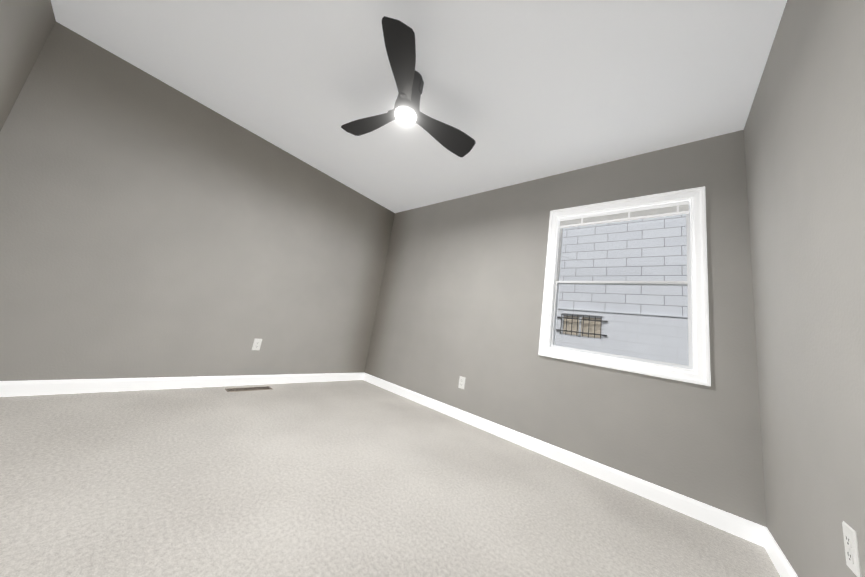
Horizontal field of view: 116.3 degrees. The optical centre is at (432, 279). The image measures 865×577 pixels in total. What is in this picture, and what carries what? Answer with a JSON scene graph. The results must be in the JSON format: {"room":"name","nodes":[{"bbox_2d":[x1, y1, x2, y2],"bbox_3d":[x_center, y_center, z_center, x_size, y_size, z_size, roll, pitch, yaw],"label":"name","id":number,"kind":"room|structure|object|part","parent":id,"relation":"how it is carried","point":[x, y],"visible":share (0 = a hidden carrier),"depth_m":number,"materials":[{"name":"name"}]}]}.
{"room":"empty bedroom","nodes":[
{"label":"empty bedroom","id":0,"kind":"room"},
{"bbox_2d":[0,0,55,130],"bbox_3d":[-1.449,-0.570,0.390,3.508,2.440,0.160,0,-14,41],"label":"wall","id":1,"kind":"structure","parent":0,"point":[26,26],"depth_m":1.57,"materials":[{"name":"grey paint"}]},
{"bbox_2d":[0,22,394,380],"bbox_3d":[-1.803,-0.188,2.787,0.160,2.440,3.420,0,-14,41],"label":"wall","id":2,"kind":"structure","parent":0,"point":[151,226],"depth_m":2.18,"materials":[{"name":"grey paint"}]},
{"bbox_2d":[0,373,363,396],"bbox_3d":[-1.919,0.953,2.522,0.014,0.092,3.100,0,-14,41],"label":"baseboard","id":3,"kind":"structure","parent":2,"relation":"attached to","point":[32,388],"depth_m":2.13,"materials":[{"name":"white wood"}]},
{"bbox_2d":[252,338,261,349],"bbox_3d":[-1.766,0.655,2.705,0.007,0.115,0.070,0,-14,41],"label":"electrical outlet","id":4,"kind":"object","parent":2,"relation":"attached to","point":[256,344],"visible":1,"depth_m":2.70,"materials":[{"name":"white plastic"}]},
{"bbox_2d":[0,380,779,576],"bbox_3d":[-0.611,1.049,1.364,3.828,0.100,3.420,0,-14,41],"label":"floor","id":5,"kind":"structure","parent":0,"point":[356,478],"depth_m":1.25,"materials":[{"name":"carpet"}]},
{"bbox_2d":[225,386,271,391],"bbox_3d":[-1.718,1.030,2.528,0.100,0.006,0.370,0,-14,41],"label":"floor air vent","id":6,"kind":"object","parent":5,"relation":"on","point":[247,389],"visible":1,"depth_m":2.51,"materials":[{"name":"silver metal"}]},
{"bbox_2d":[51,0,786,212],"bbox_3d":[-0.218,-1.420,1.815,3.828,0.100,3.420,0,-14,41],"label":"ceiling","id":7,"kind":"structure","parent":0,"point":[519,91],"depth_m":1.76,"materials":[{"name":"white paint"}]},
{"bbox_2d":[341,16,475,156],"bbox_3d":[-0.182,-1.190,1.859,0.941,0.320,0.972,0,-14,41],"label":"ceiling fan","id":8,"kind":"object","parent":7,"relation":"hanging from","point":[399,39],"visible":1,"depth_m":1.73,"materials":[{"name":"black"}]},
{"bbox_2d":[364,130,766,526],"bbox_3d":[0.620,0.199,2.789,3.508,2.440,0.160,0,-14,41],"label":"wall","id":9,"kind":"structure","parent":0,"point":[462,288],"depth_m":2.18,"materials":[{"name":"grey paint"}]},
{"bbox_2d":[458,376,464,388],"bbox_3d":[0.293,1.034,2.690,0.070,0.115,0.007,0,-14,41],"label":"electrical outlet","id":10,"kind":"object","parent":9,"relation":"attached to","point":[461,385],"visible":1,"depth_m":2.69,"materials":[{"name":"white plastic"}]},
{"bbox_2d":[363,373,766,547],"bbox_3d":[0.383,1.319,2.517,3.508,0.092,0.014,0,-14,41],"label":"baseboard","id":11,"kind":"structure","parent":9,"relation":"attached to","point":[748,530],"depth_m":1.82,"materials":[{"name":"white wood"}]},
{"bbox_2d":[548,347,693,370],"bbox_3d":[1.311,0.574,1.977,0.876,0.010,0.038,0,-14,41],"label":"window sill","id":12,"kind":"structure","parent":9,"relation":"attached to","point":[624,359],"depth_m":1.90,"materials":[{"name":"white wood"}]},
{"bbox_2d":[538,186,710,385],"bbox_3d":[1.424,0.016,2.106,1.018,1.316,0.136,0,-14,41],"label":"window","id":13,"kind":"structure","parent":9,"relation":"in","point":[701,376],"depth_m":1.93,"materials":[{"name":"white"}]},
{"bbox_3d":[1.378,0.294,2.054,0.842,0.547,0.004,0,-14,41],"label":"sash glass","id":14,"kind":"part","parent":13,"relation":"part of","materials":[{"name":"clear glass"}]},
{"bbox_2d":[547,198,695,372],"bbox_3d":[1.449,0.026,2.135,0.894,1.192,0.172,0,-14,41],"label":"window frame","id":15,"kind":"structure","parent":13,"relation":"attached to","point":[692,272],"depth_m":2.00,"materials":[{"name":"white wood"}]},
{"bbox_3d":[1.378,0.294,2.054,0.874,0.579,0.025,0,-14,41],"label":"window sash","id":16,"kind":"part","parent":13,"relation":"part of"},
{"bbox_3d":[1.485,-0.256,2.176,0.842,0.567,0.004,0,-14,41],"label":"sash glass","id":17,"kind":"part","parent":13,"relation":"part of","materials":[{"name":"clear glass"}]},
{"bbox_3d":[1.485,-0.256,2.176,0.874,0.599,0.025,0,-14,41],"label":"window sash","id":18,"kind":"part","parent":13,"relation":"part of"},
{"bbox_2d":[559,200,688,227],"bbox_3d":[1.488,-0.512,2.179,0.862,0.090,0.028,0,-14,41],"label":"window blind","id":19,"kind":"object","parent":13,"relation":"attached to","point":[664,210],"visible":0.96,"depth_m":2.12,"materials":[{"name":"grey plastic"}]},
{"bbox_2d":[744,0,864,576],"bbox_3d":[0.974,-0.183,0.392,0.160,2.440,3.420,0,-14,41],"label":"wall","id":20,"kind":"structure","parent":0,"point":[804,135],"depth_m":0.97,"materials":[{"name":"grey paint"}]},
{"bbox_2d":[764,528,797,576],"bbox_3d":[0.727,0.957,0.240,0.014,0.092,3.100,0,-14,41],"label":"baseboard","id":21,"kind":"structure","parent":20,"relation":"attached to","point":[783,566],"depth_m":1.22,"materials":[{"name":"white wood"}]},
{"bbox_2d":[842,521,861,576],"bbox_3d":[1.177,0.759,0.757,0.007,0.115,0.070,0,-14,41],"label":"electrical outlet","id":22,"kind":"object","parent":20,"relation":"attached to","point":[851,549],"visible":1,"depth_m":0.75,"materials":[{"name":"white plastic"}]},
{"bbox_3d":[1.921,2.692,3.926,20.000,0.200,4.339,0,-14,41],"label":"ground","id":23,"kind":"structure","parent":0,"visible":0},
{"bbox_2d":[555,214,688,365],"bbox_3d":[3.600,-0.595,5.867,16.000,8.000,0.100,0,-14,41],"label":"facade","id":24,"kind":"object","parent":23,"relation":"on","point":[587,275],"depth_m":5.29,"materials":[{"name":"brick"}]},
{"bbox_2d":[561,314,602,339],"bbox_3d":[3.188,1.005,5.752,0.790,0.480,0.060,0,-14,41],"label":"basement window","id":25,"kind":"structure","parent":24,"relation":"attached to","point":[585,330],"depth_m":5.74,"materials":[{"name":"glass"}]},
{"bbox_2d":[556,314,607,338],"bbox_3d":[3.123,0.981,5.677,0.970,0.440,0.047,0,-14,41],"label":"security bars","id":26,"kind":"object","parent":24,"relation":"attached to","point":[577,318],"depth_m":5.65,"materials":[{"name":"black metal"}]},
{"bbox_2d":[558,308,687,317],"bbox_3d":[3.358,0.653,5.589,16.000,0.024,0.030,0,-14,41],"label":"ledge","id":27,"kind":"object","parent":24,"relation":"attached to","point":[626,313],"depth_m":5.20,"materials":[{"name":"paint"}]}
]}

